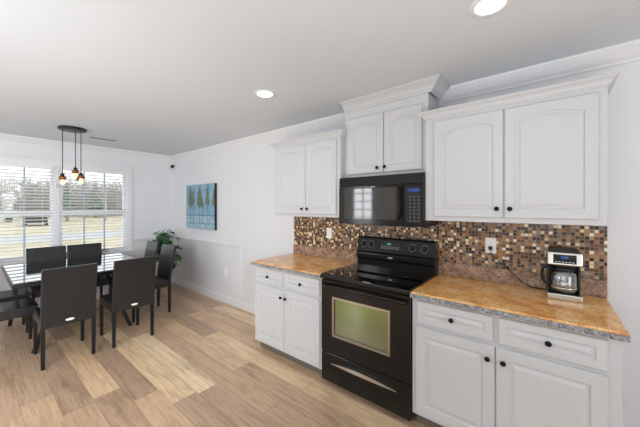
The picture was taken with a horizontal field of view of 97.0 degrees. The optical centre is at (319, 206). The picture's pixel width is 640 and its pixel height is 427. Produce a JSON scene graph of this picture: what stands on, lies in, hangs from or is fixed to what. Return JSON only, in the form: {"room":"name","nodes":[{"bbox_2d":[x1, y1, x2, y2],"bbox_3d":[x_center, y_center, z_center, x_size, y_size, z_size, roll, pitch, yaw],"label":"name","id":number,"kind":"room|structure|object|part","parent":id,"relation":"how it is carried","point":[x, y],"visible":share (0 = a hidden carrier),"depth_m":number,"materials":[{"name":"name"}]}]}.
{"room":"kitchen","nodes":[
{"label":"kitchen","id":0,"kind":"room"},
{"bbox_2d":[0,141,172,302],"bbox_3d":[-4.497,0.264,3.485,0.120,2.430,5.172,0,0,39],"label":"wall","id":1,"kind":"structure","parent":0,"point":[152,180],"depth_m":5.02,"materials":[{"name":"white paint"}]},
{"bbox_2d":[0,166,53,260],"bbox_3d":[-4.204,0.082,3.844,0.055,1.325,0.860,0,0,39],"label":"window","id":2,"kind":"structure","parent":1,"relation":"in","point":[51,205],"depth_m":3.98,"materials":[{"name":"white paint"}]},
{"bbox_2d":[0,162,53,261],"bbox_3d":[-4.160,0.081,3.808,0.050,1.319,0.850,0,0,39],"label":"window blind","id":3,"kind":"object","parent":2,"relation":"attached to","point":[1,163],"visible":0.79,"depth_m":3.91,"materials":[{"name":"white plastic"}]},
{"bbox_3d":[-4.160,0.731,3.808,0.040,0.018,0.846,0,0,39],"label":"rail","id":4,"kind":"part","parent":3,"relation":"part of","materials":[{"name":"white plastic"}]},
{"bbox_3d":[-3.966,0.091,4.048,0.004,1.265,0.004,0,0,39],"label":"lift cord","id":5,"kind":"part","parent":3,"relation":"part of","materials":[{"name":"white fabric"}]},
{"bbox_2d":[0,154,133,249],"bbox_3d":[-3.899,0.043,4.183,0.134,1.443,1.970,0,0,39],"label":"trim","id":6,"kind":"structure","parent":1,"relation":"attached to","point":[57,164],"depth_m":4.19,"materials":[{"name":"white paint"}]},
{"bbox_2d":[0,249,134,269],"bbox_3d":[-3.861,0.794,4.153,0.090,0.100,1.990,0,0,39],"label":"trim","id":7,"kind":"structure","parent":1,"relation":"attached to","point":[125,252],"depth_m":4.56,"materials":[{"name":"white paint"}]},
{"bbox_2d":[0,133,172,161],"bbox_3d":[-4.420,-0.903,3.423,0.078,0.095,5.172,0,0,39],"label":"trim","id":8,"kind":"structure","parent":1,"relation":"attached to","point":[10,138],"depth_m":4.33,"materials":[{"name":"white paint"}]},
{"bbox_2d":[60,170,125,253],"bbox_3d":[-3.629,0.082,4.556,0.055,1.325,0.850,0,0,39],"label":"window","id":9,"kind":"structure","parent":1,"relation":"in","point":[61,211],"depth_m":4.65,"materials":[{"name":"white paint"}]},
{"bbox_2d":[60,167,126,255],"bbox_3d":[-3.584,0.081,4.521,0.050,1.319,0.840,0,0,39],"label":"window blind","id":10,"kind":"object","parent":9,"relation":"attached to","point":[64,168],"visible":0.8,"depth_m":4.51,"materials":[{"name":"white plastic"}]},
{"bbox_3d":[-3.776,0.091,4.284,0.004,1.265,0.004,0,0,39],"label":"lift cord","id":11,"kind":"part","parent":10,"relation":"part of","materials":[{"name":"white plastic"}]},
{"bbox_3d":[-3.584,0.731,4.521,0.040,0.018,0.836,0,0,39],"label":"rail","id":12,"kind":"part","parent":10,"relation":"part of","materials":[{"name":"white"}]},
{"bbox_2d":[38,277,172,306],"bbox_3d":[-4.444,1.424,3.442,0.016,0.110,5.172,0,0,39],"label":"baseboard","id":13,"kind":"structure","parent":1,"relation":"attached to","point":[104,291],"depth_m":4.59,"materials":[{"name":"white paint"}]},
{"bbox_2d":[133,236,172,242],"bbox_3d":[-3.027,0.602,5.183,0.034,0.065,0.682,0,0,39],"label":"trim","id":14,"kind":"structure","parent":1,"relation":"attached to","point":[151,238],"depth_m":5.05,"materials":[{"name":"white paint"}]},
{"bbox_2d":[0,283,427,426],"bbox_3d":[-1.094,1.539,0.737,8.868,0.120,5.412,0,0,39],"label":"floor","id":15,"kind":"structure","parent":0,"point":[203,364],"depth_m":2.42,"materials":[{"name":"brown wood"}]},
{"bbox_2d":[0,288,30,332],"bbox_3d":[-3.725,1.022,3.234,0.400,0.915,0.559,0,0,39],"label":"dining chair","id":16,"kind":"object","parent":15,"relation":"on","point":[9,295],"visible":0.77,"depth_m":3.30,"materials":[{"name":"black wicker"}]},
{"bbox_3d":[-3.691,1.071,3.277,0.400,0.093,0.448,0,0,39],"label":"seat","id":17,"kind":"part","parent":16,"relation":"part of","materials":[{"name":"black wicker"}]},
{"bbox_3d":[-3.424,1.298,3.315,0.031,0.362,0.031,0,0,39],"label":"leg","id":18,"kind":"part","parent":16,"relation":"part of","materials":[{"name":"black wood"}]},
{"bbox_2d":[0,297,38,338],"bbox_3d":[-3.251,1.022,2.851,0.400,0.915,0.559,0,0,39],"label":"dining chair","id":19,"kind":"object","parent":15,"relation":"on","point":[9,310],"visible":0.81,"depth_m":2.89,"materials":[{"name":"black wicker"}]},
{"bbox_3d":[-3.216,1.071,2.894,0.400,0.093,0.448,0,0,39],"label":"seat","id":20,"kind":"part","parent":19,"relation":"part of","materials":[{"name":"black wicker"}]},
{"bbox_3d":[-3.235,1.298,3.163,0.031,0.362,0.031,0,0,39],"label":"leg","id":21,"kind":"part","parent":19,"relation":"part of","materials":[{"name":"black wood"}]},
{"bbox_2d":[26,245,66,327],"bbox_3d":[-3.576,1.022,3.752,0.559,0.915,0.400,0,0,39],"label":"dining chair","id":22,"kind":"object","parent":15,"relation":"on","point":[41,254],"visible":0.3,"depth_m":3.85,"materials":[{"name":"black wicker"}]},
{"bbox_3d":[-3.533,1.071,3.717,0.448,0.093,0.400,0,0,39],"label":"seat","id":23,"kind":"part","parent":22,"relation":"part of","materials":[{"name":"black wicker"}]},
{"bbox_3d":[-3.752,0.841,3.893,0.108,0.553,0.400,0,0,39],"label":"backrest","id":24,"kind":"part","parent":22,"relation":"part of","materials":[{"name":"black wicker"}]},
{"bbox_2d":[33,263,97,370],"bbox_3d":[-2.537,1.022,2.820,0.559,0.915,0.400,0,0,39],"label":"dining chair","id":25,"kind":"object","parent":15,"relation":"on","point":[68,294],"visible":1,"depth_m":2.67,"materials":[{"name":"black wicker"}]},
{"bbox_3d":[-2.849,1.298,2.835,0.031,0.362,0.031,0,0,39],"label":"leg","id":26,"kind":"part","parent":25,"relation":"part of","materials":[{"name":"black wood"}]},
{"bbox_3d":[-2.580,1.071,2.855,0.448,0.093,0.400,0,0,39],"label":"seat","id":27,"kind":"part","parent":25,"relation":"part of","materials":[{"name":"black wicker"}]},
{"bbox_3d":[-2.506,1.298,2.558,0.031,0.362,0.031,0,0,39],"label":"leg","id":28,"kind":"part","parent":25,"relation":"part of","materials":[{"name":"black wood"}]},
{"bbox_3d":[-2.362,0.841,2.678,0.108,0.553,0.400,0,0,39],"label":"backrest","id":29,"kind":"part","parent":25,"relation":"part of","materials":[{"name":"black wicker"}]},
{"bbox_3d":[-2.618,1.298,3.122,0.031,0.362,0.031,0,0,39],"label":"leg","id":30,"kind":"part","parent":25,"relation":"part of","materials":[{"name":"black wood"}]},
{"bbox_3d":[-2.275,1.298,2.845,0.031,0.362,0.031,0,0,39],"label":"leg","id":31,"kind":"part","parent":25,"relation":"part of","materials":[{"name":"black wood"}]},
{"bbox_2d":[2,253,133,353],"bbox_3d":[-3.014,1.109,3.558,1.330,0.741,1.250,0,0,39],"label":"dining table","id":32,"kind":"object","parent":15,"relation":"on","point":[19,276],"visible":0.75,"depth_m":3.41,"materials":[{"name":"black glass"}]},
{"bbox_3d":[-3.810,1.133,3.523,0.111,0.692,0.038,0,0,-38],"label":"leg","id":33,"kind":"part","parent":32,"relation":"part of","materials":[{"name":"black metal"}]},
{"bbox_3d":[-2.845,1.133,2.972,0.040,0.692,0.285,0,0,22],"label":"leg","id":34,"kind":"part","parent":32,"relation":"part of","materials":[{"name":"black metal"}]},
{"bbox_3d":[-3.014,0.767,3.558,1.330,0.040,1.250,0,0,39],"label":"frame","id":35,"kind":"part","parent":32,"relation":"part of","materials":[{"name":"black wood"}]},
{"bbox_3d":[-3.014,0.742,3.558,1.306,0.008,1.226,0,0,39],"label":"glass","id":36,"kind":"part","parent":32,"relation":"part of","materials":[{"name":"black"}]},
{"bbox_3d":[-2.456,1.133,3.445,0.290,0.692,0.040,0,0,-34],"label":"leg","id":37,"kind":"part","parent":32,"relation":"part of","materials":[{"name":"black metal"}]},
{"bbox_2d":[67,243,111,294],"bbox_3d":[-3.317,1.022,4.073,0.559,0.915,0.400,0,0,39],"label":"dining chair","id":38,"kind":"object","parent":15,"relation":"on","point":[90,249],"visible":0.33,"depth_m":4.17,"materials":[{"name":"black wicker"}]},
{"bbox_3d":[-3.493,0.841,4.215,0.108,0.553,0.400,0,0,39],"label":"backrest","id":39,"kind":"part","parent":38,"relation":"part of","materials":[{"name":"black wicker"}]},
{"bbox_3d":[-3.274,1.071,4.038,0.448,0.093,0.400,0,0,39],"label":"seat","id":40,"kind":"part","parent":38,"relation":"part of","materials":[{"name":"black wicker"}]},
{"bbox_2d":[99,256,156,347],"bbox_3d":[-2.190,1.022,3.226,0.559,0.915,0.400,0,0,39],"label":"dining chair","id":41,"kind":"object","parent":15,"relation":"on","point":[133,285],"visible":1,"depth_m":3.08,"materials":[{"name":"black wicker"}]},
{"bbox_3d":[-2.502,1.298,3.241,0.031,0.362,0.031,0,0,39],"label":"leg","id":42,"kind":"part","parent":41,"relation":"part of","materials":[{"name":"black wood"}]},
{"bbox_3d":[-2.233,1.071,3.261,0.448,0.093,0.400,0,0,39],"label":"seat","id":43,"kind":"part","parent":41,"relation":"part of","materials":[{"name":"black wicker"}]},
{"bbox_3d":[-2.159,1.298,2.964,0.031,0.362,0.031,0,0,39],"label":"leg","id":44,"kind":"part","parent":41,"relation":"part of","materials":[{"name":"black wood"}]},
{"bbox_3d":[-2.014,0.841,3.084,0.108,0.553,0.400,0,0,39],"label":"backrest","id":45,"kind":"part","parent":41,"relation":"part of","materials":[{"name":"black wicker"}]},
{"bbox_3d":[-2.271,1.298,3.528,0.031,0.362,0.031,0,0,39],"label":"leg","id":46,"kind":"part","parent":41,"relation":"part of","materials":[{"name":"black wood"}]},
{"bbox_3d":[-1.928,1.298,3.251,0.031,0.362,0.031,0,0,39],"label":"leg","id":47,"kind":"part","parent":41,"relation":"part of","materials":[{"name":"black wood"}]},
{"bbox_2d":[109,241,159,292],"bbox_3d":[-2.803,1.022,4.281,0.400,0.915,0.559,0,0,39],"label":"dining chair","id":48,"kind":"object","parent":15,"relation":"on","point":[152,247],"visible":0.31,"depth_m":4.42,"materials":[{"name":"black wicker"}]},
{"bbox_3d":[-2.661,0.841,4.456,0.400,0.553,0.108,0,0,39],"label":"backrest","id":49,"kind":"part","parent":48,"relation":"part of","materials":[{"name":"black wicker"}]},
{"bbox_2d":[122,244,175,322],"bbox_3d":[-2.367,1.022,3.929,0.400,0.915,0.559,0,0,39],"label":"dining chair","id":50,"kind":"object","parent":15,"relation":"on","point":[165,266],"visible":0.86,"depth_m":4.01,"materials":[{"name":"black leather"}]},
{"bbox_3d":[-2.383,1.298,3.617,0.031,0.362,0.031,0,0,39],"label":"leg","id":51,"kind":"part","parent":50,"relation":"part of","materials":[{"name":"black wood"}]},
{"bbox_3d":[-2.392,1.298,4.191,0.031,0.362,0.031,0,0,39],"label":"leg","id":52,"kind":"part","parent":50,"relation":"part of","materials":[{"name":"black wood"}]},
{"bbox_3d":[-2.402,1.071,3.886,0.400,0.093,0.448,0,0,39],"label":"seat","id":53,"kind":"part","parent":50,"relation":"part of","materials":[{"name":"black wicker"}]},
{"bbox_3d":[-2.225,0.841,4.104,0.400,0.553,0.108,0,0,39],"label":"backrest","id":54,"kind":"part","parent":50,"relation":"part of","materials":[{"name":"black leather"}]},
{"bbox_3d":[-2.106,1.298,3.960,0.031,0.362,0.031,0,0,39],"label":"leg","id":55,"kind":"part","parent":50,"relation":"part of","materials":[{"name":"black metal"}]},
{"bbox_2d":[152,229,182,292],"bbox_3d":[-2.666,0.939,4.895,0.451,1.080,0.545,0,0,39],"label":"potted plant","id":56,"kind":"object","parent":15,"relation":"on","point":[162,238],"visible":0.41,"depth_m":4.88,"materials":[{"name":"green plant"}]},
{"bbox_2d":[255,265,322,374],"bbox_3d":[-0.150,1.041,2.880,0.892,0.876,0.648,0,0,39],"label":"base cabinet","id":57,"kind":"object","parent":15,"relation":"on","point":[288,306],"visible":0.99,"depth_m":2.61,"materials":[{"name":"white paint"}]},
{"bbox_3d":[-0.505,0.694,2.795,0.393,0.146,0.018,0,0,39],"label":"drawer","id":58,"kind":"part","parent":57,"relation":"part of","materials":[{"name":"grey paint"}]},
{"bbox_3d":[-0.497,1.071,2.788,0.413,0.565,0.018,0,0,39],"label":"door","id":59,"kind":"part","parent":57,"relation":"part of","materials":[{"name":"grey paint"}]},
{"bbox_3d":[-0.167,1.071,2.522,0.424,0.565,0.018,0,0,39],"label":"door","id":60,"kind":"part","parent":57,"relation":"part of","materials":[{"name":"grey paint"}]},
{"bbox_3d":[-0.165,0.694,2.520,0.418,0.146,0.018,0,0,39],"label":"drawer","id":61,"kind":"part","parent":57,"relation":"part of","materials":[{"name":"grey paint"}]},
{"bbox_2d":[251,244,357,278],"bbox_3d":[-0.157,0.530,2.886,0.914,0.143,0.646,0,0,39],"label":"countertop","id":62,"kind":"structure","parent":57,"relation":"on","point":[311,261],"depth_m":2.89,"materials":[{"name":"stone"}]},
{"bbox_2d":[320,235,437,420],"bbox_3d":[0.479,0.884,2.333,0.762,1.190,0.651,0,0,39],"label":"stove","id":63,"kind":"object","parent":15,"relation":"on","point":[367,303],"visible":0.97,"depth_m":2.15,"materials":[{"name":"black metal"}]},
{"bbox_3d":[0.299,1.260,2.113,0.558,0.037,0.028,0,0,39],"label":"handle","id":64,"kind":"part","parent":63,"relation":"part of","materials":[{"name":"silver metal"}]},
{"bbox_3d":[0.291,0.645,2.103,0.714,0.033,0.055,0,0,39],"label":"handle","id":65,"kind":"part","parent":63,"relation":"part of","materials":[{"name":"black metal"}]},
{"bbox_3d":[0.315,1.317,2.133,0.758,0.235,0.022,0,0,39],"label":"storage drawer","id":66,"kind":"part","parent":63,"relation":"part of","materials":[{"name":"black metal"}]},
{"bbox_3d":[0.315,0.899,2.133,0.758,0.584,0.022,0,0,39],"label":"oven door","id":67,"kind":"part","parent":63,"relation":"part of","materials":[{"name":"black metal"}]},
{"bbox_2d":[320,263,434,294],"bbox_3d":[0.467,0.573,2.321,0.758,0.036,0.541,0,0,39],"label":"cooktop","id":68,"kind":"object","parent":63,"relation":"in","point":[394,280],"depth_m":2.24,"materials":[{"name":"black glass"}]},
{"bbox_3d":[0.777,0.356,2.404,0.052,0.052,0.036,0,0,39],"label":"knob","id":69,"kind":"part","parent":63,"relation":"part of","materials":[{"name":"black plastic"}]},
{"bbox_3d":[0.859,0.356,2.338,0.052,0.052,0.036,0,0,39],"label":"knob","id":70,"kind":"part","parent":63,"relation":"part of","materials":[{"name":"black plastic"}]},
{"bbox_2d":[412,298,622,426],"bbox_3d":[1.174,1.041,1.810,0.972,0.876,0.648,0,0,39],"label":"base cabinet","id":71,"kind":"object","parent":15,"relation":"on","point":[471,368],"visible":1,"depth_m":1.55,"materials":[{"name":"grey paint"}]},
{"bbox_3d":[0.808,0.694,1.734,0.432,0.146,0.018,0,0,39],"label":"drawer","id":72,"kind":"part","parent":71,"relation":"part of","materials":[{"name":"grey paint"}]},
{"bbox_3d":[0.809,1.071,1.734,0.448,0.565,0.018,0,0,39],"label":"door","id":73,"kind":"part","parent":71,"relation":"part of","materials":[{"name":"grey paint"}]},
{"bbox_2d":[410,261,629,342],"bbox_3d":[1.181,0.530,1.806,0.992,0.143,0.646,0,0,39],"label":"countertop","id":74,"kind":"structure","parent":71,"relation":"on","point":[490,290],"depth_m":1.74,"materials":[{"name":"stone"}]},
{"bbox_2d":[540,246,582,302],"bbox_3d":[1.501,0.413,1.773,0.194,0.303,0.183,0,0,36],"label":"coffee maker","id":75,"kind":"object","parent":74,"relation":"on","point":[563,264],"visible":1,"depth_m":1.72,"materials":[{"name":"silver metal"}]},
{"bbox_2d":[488,246,545,289],"bbox_3d":[1.409,0.431,1.992,0.390,0.265,0.037,0,0,39],"label":"power cord","id":76,"kind":"object","parent":75,"relation":"attached to","point":[489,247],"visible":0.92,"depth_m":2.03,"materials":[{"name":"black plastic"}]},
{"bbox_3d":[1.439,0.436,1.794,0.068,0.125,0.017,0,0,36],"label":"handle","id":77,"kind":"part","parent":75,"relation":"part of","materials":[{"name":"black plastic"}]},
{"bbox_3d":[1.503,0.526,1.748,0.107,0.003,0.111,0,0,36],"label":"hot plate","id":78,"kind":"part","parent":75,"relation":"part of","materials":[{"name":"black plastic"}]},
{"bbox_3d":[1.503,0.384,1.748,0.096,0.033,0.099,0,0,36],"label":"carafe lid","id":79,"kind":"part","parent":75,"relation":"part of","materials":[{"name":"black plastic"}]},
{"bbox_3d":[1.516,0.270,1.766,0.145,0.016,0.162,0,0,36],"label":"lid","id":80,"kind":"part","parent":75,"relation":"part of","materials":[{"name":"black plastic"}]},
{"bbox_3d":[1.462,0.317,1.691,0.107,0.053,0.003,0,0,36],"label":"control panel","id":81,"kind":"part","parent":75,"relation":"part of","materials":[{"name":"black glass"}]},
{"bbox_3d":[1.152,0.694,1.429,0.029,0.029,0.026,0,0,39],"label":"knob","id":82,"kind":"part","parent":71,"relation":"part of","materials":[{"name":"black metal"}]},
{"bbox_3d":[1.161,1.071,1.450,0.445,0.565,0.018,0,0,39],"label":"door","id":83,"kind":"part","parent":71,"relation":"part of","materials":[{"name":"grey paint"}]},
{"bbox_3d":[1.165,0.694,1.446,0.433,0.146,0.018,0,0,39],"label":"drawer","id":84,"kind":"part","parent":71,"relation":"part of","materials":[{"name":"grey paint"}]},
{"bbox_2d":[0,0,639,155],"bbox_3d":[-1.094,-1.011,0.737,8.868,0.120,5.412,0,0,39],"label":"ceiling","id":85,"kind":"structure","parent":0,"point":[163,77],"depth_m":1.79,"materials":[{"name":"white paint"}]},
{"bbox_2d":[57,125,86,184],"bbox_3d":[-3.024,-0.586,3.450,0.268,0.730,0.280,0,0,39],"label":"pendant light","id":86,"kind":"object","parent":85,"relation":"hanging from","point":[66,128],"visible":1,"depth_m":3.44,"materials":[{"name":"black metal"}]},
{"bbox_3d":[-3.077,-0.641,3.384,0.008,0.560,0.008,0,0,39],"label":"cord","id":87,"kind":"part","parent":86,"relation":"part of","materials":[{"name":"black plastic"}]},
{"bbox_2d":[59,176,66,184],"bbox_3d":[-3.077,-0.310,3.384,0.072,0.108,0.072,0,0,39],"label":"bulb","id":88,"kind":"object","parent":86,"relation":"attached to","point":[62,178],"depth_m":3.37,"materials":[{"name":"white"}]},
{"bbox_2d":[72,170,78,177],"bbox_3d":[-3.035,-0.400,3.515,0.072,0.108,0.072,0,0,39],"label":"bulb","id":89,"kind":"object","parent":86,"relation":"attached to","point":[75,172],"depth_m":3.50,"materials":[{"name":"white"}]},
{"bbox_3d":[-3.035,-0.686,3.515,0.008,0.470,0.008,0,0,39],"label":"cord","id":90,"kind":"part","parent":86,"relation":"part of","materials":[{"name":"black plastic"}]},
{"bbox_2d":[77,175,84,183],"bbox_3d":[-2.930,-0.330,3.471,0.072,0.108,0.072,0,0,39],"label":"bulb","id":91,"kind":"object","parent":86,"relation":"attached to","point":[80,177],"depth_m":3.46,"materials":[{"name":"white"}]},
{"bbox_2d":[88,136,116,141],"bbox_3d":[-3.060,-0.947,3.994,0.100,0.007,0.310,0,0,39],"label":"ceiling vent","id":92,"kind":"object","parent":85,"relation":"in","point":[90,136],"visible":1,"depth_m":3.96,"materials":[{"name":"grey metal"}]},
{"bbox_2d":[254,89,275,97],"bbox_3d":[-0.466,-0.948,2.397,0.180,0.007,0.180,0,0,39],"label":"recessed light","id":93,"kind":"object","parent":85,"relation":"in","point":[262,93],"visible":1,"depth_m":2.38,"materials":[{"name":"white paint"}]},
{"bbox_2d":[469,0,512,17],"bbox_3d":[0.803,-0.948,1.337,0.180,0.007,0.180,0,0,39],"label":"recessed light","id":94,"kind":"object","parent":85,"relation":"in","point":[478,8],"visible":1,"depth_m":1.35,"materials":[{"name":"white paint"}]},
{"bbox_2d":[173,60,639,426],"bbox_3d":[0.568,0.264,2.795,8.868,2.430,0.120,0,0,39],"label":"wall","id":95,"kind":"structure","parent":0,"point":[244,177],"depth_m":3.64,"materials":[{"name":"white paint"}]},
{"bbox_2d":[186,183,216,229],"bbox_3d":[-2.012,0.007,4.775,0.930,0.747,0.040,0,0,39],"label":"painting","id":96,"kind":"object","parent":95,"relation":"attached to","point":[201,199],"visible":1,"depth_m":4.72,"materials":[{"name":"blue fabric"}]},
{"bbox_2d":[173,236,239,249],"bbox_3d":[-2.005,0.602,4.774,2.138,0.065,0.034,0,0,39],"label":"trim","id":97,"kind":"structure","parent":95,"relation":"attached to","point":[219,244],"depth_m":4.60,"materials":[{"name":"white paint"}]},
{"bbox_2d":[173,277,254,313],"bbox_3d":[-1.559,1.424,4.426,3.268,0.110,0.016,0,0,39],"label":"baseboard","id":98,"kind":"structure","parent":95,"relation":"attached to","point":[234,302],"depth_m":4.46,"materials":[{"name":"white paint"}]},
{"bbox_2d":[239,246,240,300],"bbox_3d":[-1.153,0.974,4.099,0.035,0.790,0.014,0,0,39],"label":"trim","id":99,"kind":"structure","parent":95,"relation":"attached to","point":[239,246],"depth_m":4.09,"materials":[{"name":"white paint"}]},
{"bbox_2d":[270,129,347,217],"bbox_3d":[-0.062,-0.292,2.978,0.966,0.794,0.384,0,0,39],"label":"upper cabinet","id":100,"kind":"object","parent":95,"relation":"attached to","point":[309,170],"visible":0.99,"depth_m":2.80,"materials":[{"name":"grey paint"}]},
{"bbox_3d":[-0.311,-0.271,2.977,0.425,0.700,0.018,0,0,39],"label":"door","id":101,"kind":"part","parent":100,"relation":"part of","materials":[{"name":"grey paint"}]},
{"bbox_3d":[-0.061,-0.664,2.979,0.966,0.050,0.382,0,0,39],"label":"crown molding","id":102,"kind":"part","parent":100,"relation":"part of","materials":[{"name":"grey paint"}]},
{"bbox_3d":[0.004,-0.271,2.723,0.375,0.700,0.018,0,0,39],"label":"door","id":103,"kind":"part","parent":100,"relation":"part of","materials":[{"name":"grey paint"}]},
{"bbox_2d":[340,74,449,177],"bbox_3d":[0.629,-0.605,2.436,0.868,0.689,0.358,0,0,39],"label":"upper cabinet","id":104,"kind":"object","parent":95,"relation":"attached to","point":[386,135],"visible":0.99,"depth_m":2.33,"materials":[{"name":"grey paint"}]},
{"bbox_3d":[0.392,-0.539,2.500,0.363,0.507,0.018,0,0,39],"label":"door","id":105,"kind":"part","parent":104,"relation":"part of","materials":[{"name":"grey paint"}]},
{"bbox_2d":[339,172,437,226],"bbox_3d":[0.565,-0.045,2.442,0.758,0.415,0.410,0,0,39],"label":"microwave","id":106,"kind":"object","parent":104,"relation":"attached to","point":[399,200],"visible":1,"depth_m":2.28,"materials":[{"name":"black plastic"}]},
{"bbox_3d":[0.412,-0.008,2.380,0.599,0.324,0.022,0,0,39],"label":"door","id":107,"kind":"part","parent":106,"relation":"part of","materials":[{"name":"black glass"}]},
{"bbox_3d":[0.606,-0.026,2.182,0.021,0.258,0.058,0,0,39],"label":"handle","id":108,"kind":"part","parent":106,"relation":"part of","materials":[{"name":"black plastic"}]},
{"bbox_3d":[0.709,-0.008,2.141,0.155,0.324,0.022,0,0,39],"label":"control panel","id":109,"kind":"part","parent":106,"relation":"part of","materials":[{"name":"black plastic"}]},
{"bbox_3d":[0.605,-0.907,2.406,0.868,0.082,0.280,0,0,39],"label":"crown molding","id":110,"kind":"part","parent":104,"relation":"part of","materials":[{"name":"grey paint"}]},
{"bbox_3d":[0.663,-0.539,2.281,0.321,0.507,0.018,0,0,39],"label":"door","id":111,"kind":"part","parent":104,"relation":"part of","materials":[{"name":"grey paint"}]},
{"bbox_2d":[171,39,639,161],"bbox_3d":[0.506,-0.903,2.718,8.628,0.095,0.078,0,0,39],"label":"trim","id":112,"kind":"structure","parent":95,"relation":"attached to","point":[627,52],"depth_m":2.04,"materials":[{"name":"white paint"}]},
{"bbox_2d":[294,216,606,280],"bbox_3d":[0.728,0.282,2.582,2.672,0.352,0.009,0,0,39],"label":"tile backsplash","id":113,"kind":"structure","parent":95,"relation":"attached to","point":[519,246],"depth_m":2.15,"materials":[{"name":"tile"}]},
{"bbox_2d":[327,228,331,238],"bbox_3d":[0.099,0.292,3.079,0.072,0.116,0.009,0,0,39],"label":"wall outlet","id":114,"kind":"object","parent":113,"relation":"attached to","point":[329,230],"visible":1,"depth_m":3.07,"materials":[{"name":"white plastic"}]},
{"bbox_2d":[485,238,495,253],"bbox_3d":[1.281,0.295,2.124,0.072,0.116,0.009,0,0,39],"label":"wall outlet","id":115,"kind":"object","parent":113,"relation":"attached to","point":[488,241],"visible":0.94,"depth_m":2.12,"materials":[{"name":"white plastic"}]},
{"bbox_2d":[418,71,619,225],"bbox_3d":[1.249,-0.293,1.920,1.039,0.797,0.384,0,0,39],"label":"upper cabinet","id":116,"kind":"object","parent":95,"relation":"attached to","point":[537,155],"visible":1,"depth_m":1.72,"materials":[{"name":"grey paint"}]},
{"bbox_3d":[0.994,-0.270,1.924,0.425,0.687,0.018,0,0,39],"label":"door","id":117,"kind":"part","parent":116,"relation":"part of","materials":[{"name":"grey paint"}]},
{"bbox_3d":[1.249,-0.665,1.920,1.039,0.053,0.382,0,0,39],"label":"crown molding","id":118,"kind":"part","parent":116,"relation":"part of","materials":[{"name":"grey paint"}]},
{"bbox_3d":[1.330,-0.270,1.652,0.427,0.687,0.018,0,0,39],"label":"door","id":119,"kind":"part","parent":116,"relation":"part of","materials":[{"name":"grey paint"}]},
{"label":"outside","id":120,"kind":"structure","parent":0,"visible":0},
{"bbox_2d":[0,215,121,257],"bbox_3d":[-69.935,2.129,69.326,184.072,0.300,200.000,0,0,39],"label":"ground","id":121,"kind":"structure","parent":120,"point":[98,221],"depth_m":23.06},
{"bbox_2d":[0,216,18,221],"bbox_3d":[-39.376,1.247,34.009,1.740,1.414,4.243,0,0,36],"label":"parked car","id":122,"kind":"object","parent":121,"relation":"on","point":[0,216],"visible":0.54,"depth_m":34.56,"materials":[{"name":"grey paint"}]},
{"bbox_2d":[0,191,21,209],"bbox_3d":[-87.023,-1.221,80.040,9.620,6.400,10.800,0,0,39],"label":"house","id":123,"kind":"structure","parent":121,"relation":"on","point":[6,198],"depth_m":76.54,"materials":[{"name":"white"}]},
{"bbox_2d":[25,215,47,225],"bbox_3d":[-29.212,1.247,29.119,1.740,1.414,4.243,0,0,-44],"label":"parked car","id":124,"kind":"object","parent":121,"relation":"on","point":[32,219],"visible":0.47,"depth_m":27.63,"materials":[{"name":"grey paint"}]},
{"bbox_2d":[0,171,121,217],"bbox_3d":[-80.887,-6.044,88.588,107.269,16.081,45.706,0,0,39],"label":"woods","id":125,"kind":"object","parent":121,"relation":"on","point":[79,205],"visible":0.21,"depth_m":53.33,"materials":[{"name":"grey plant"}]},
{"bbox_2d":[62,183,77,220],"bbox_3d":[-33.768,-0.605,37.768,2.993,5.168,2.963,0,0,39],"label":"evergreen tree","id":126,"kind":"object","parent":121,"relation":"on","point":[65,207],"visible":0.52,"depth_m":37.53,"materials":[{"name":"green plant"}]},
{"bbox_2d":[86,185,102,216],"bbox_3d":[-39.464,-1.021,49.815,3.563,6.000,3.527,0,0,39],"label":"evergreen tree","id":127,"kind":"object","parent":121,"relation":"on","point":[89,206],"visible":0.5,"depth_m":49.25,"materials":[{"name":"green plant"}]},
{"bbox_2d":[90,173,117,219],"bbox_3d":[-29.245,-2.297,39.374,5.669,8.604,2.888,0,0,-30],"label":"bare tree","id":128,"kind":"object","parent":121,"relation":"on","point":[106,192],"visible":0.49,"depth_m":38.76,"materials":[{"name":"grey plant"}]},
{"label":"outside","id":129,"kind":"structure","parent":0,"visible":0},
{"bbox_2d":[0,230,121,244],"bbox_3d":[-15.744,1.969,19.105,6.491,0.020,130.484,0,0,42],"label":"road","id":130,"kind":"structure","parent":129,"point":[19,237],"depth_m":18.31,"materials":[{"name":"grey asphalt"}]}
]}

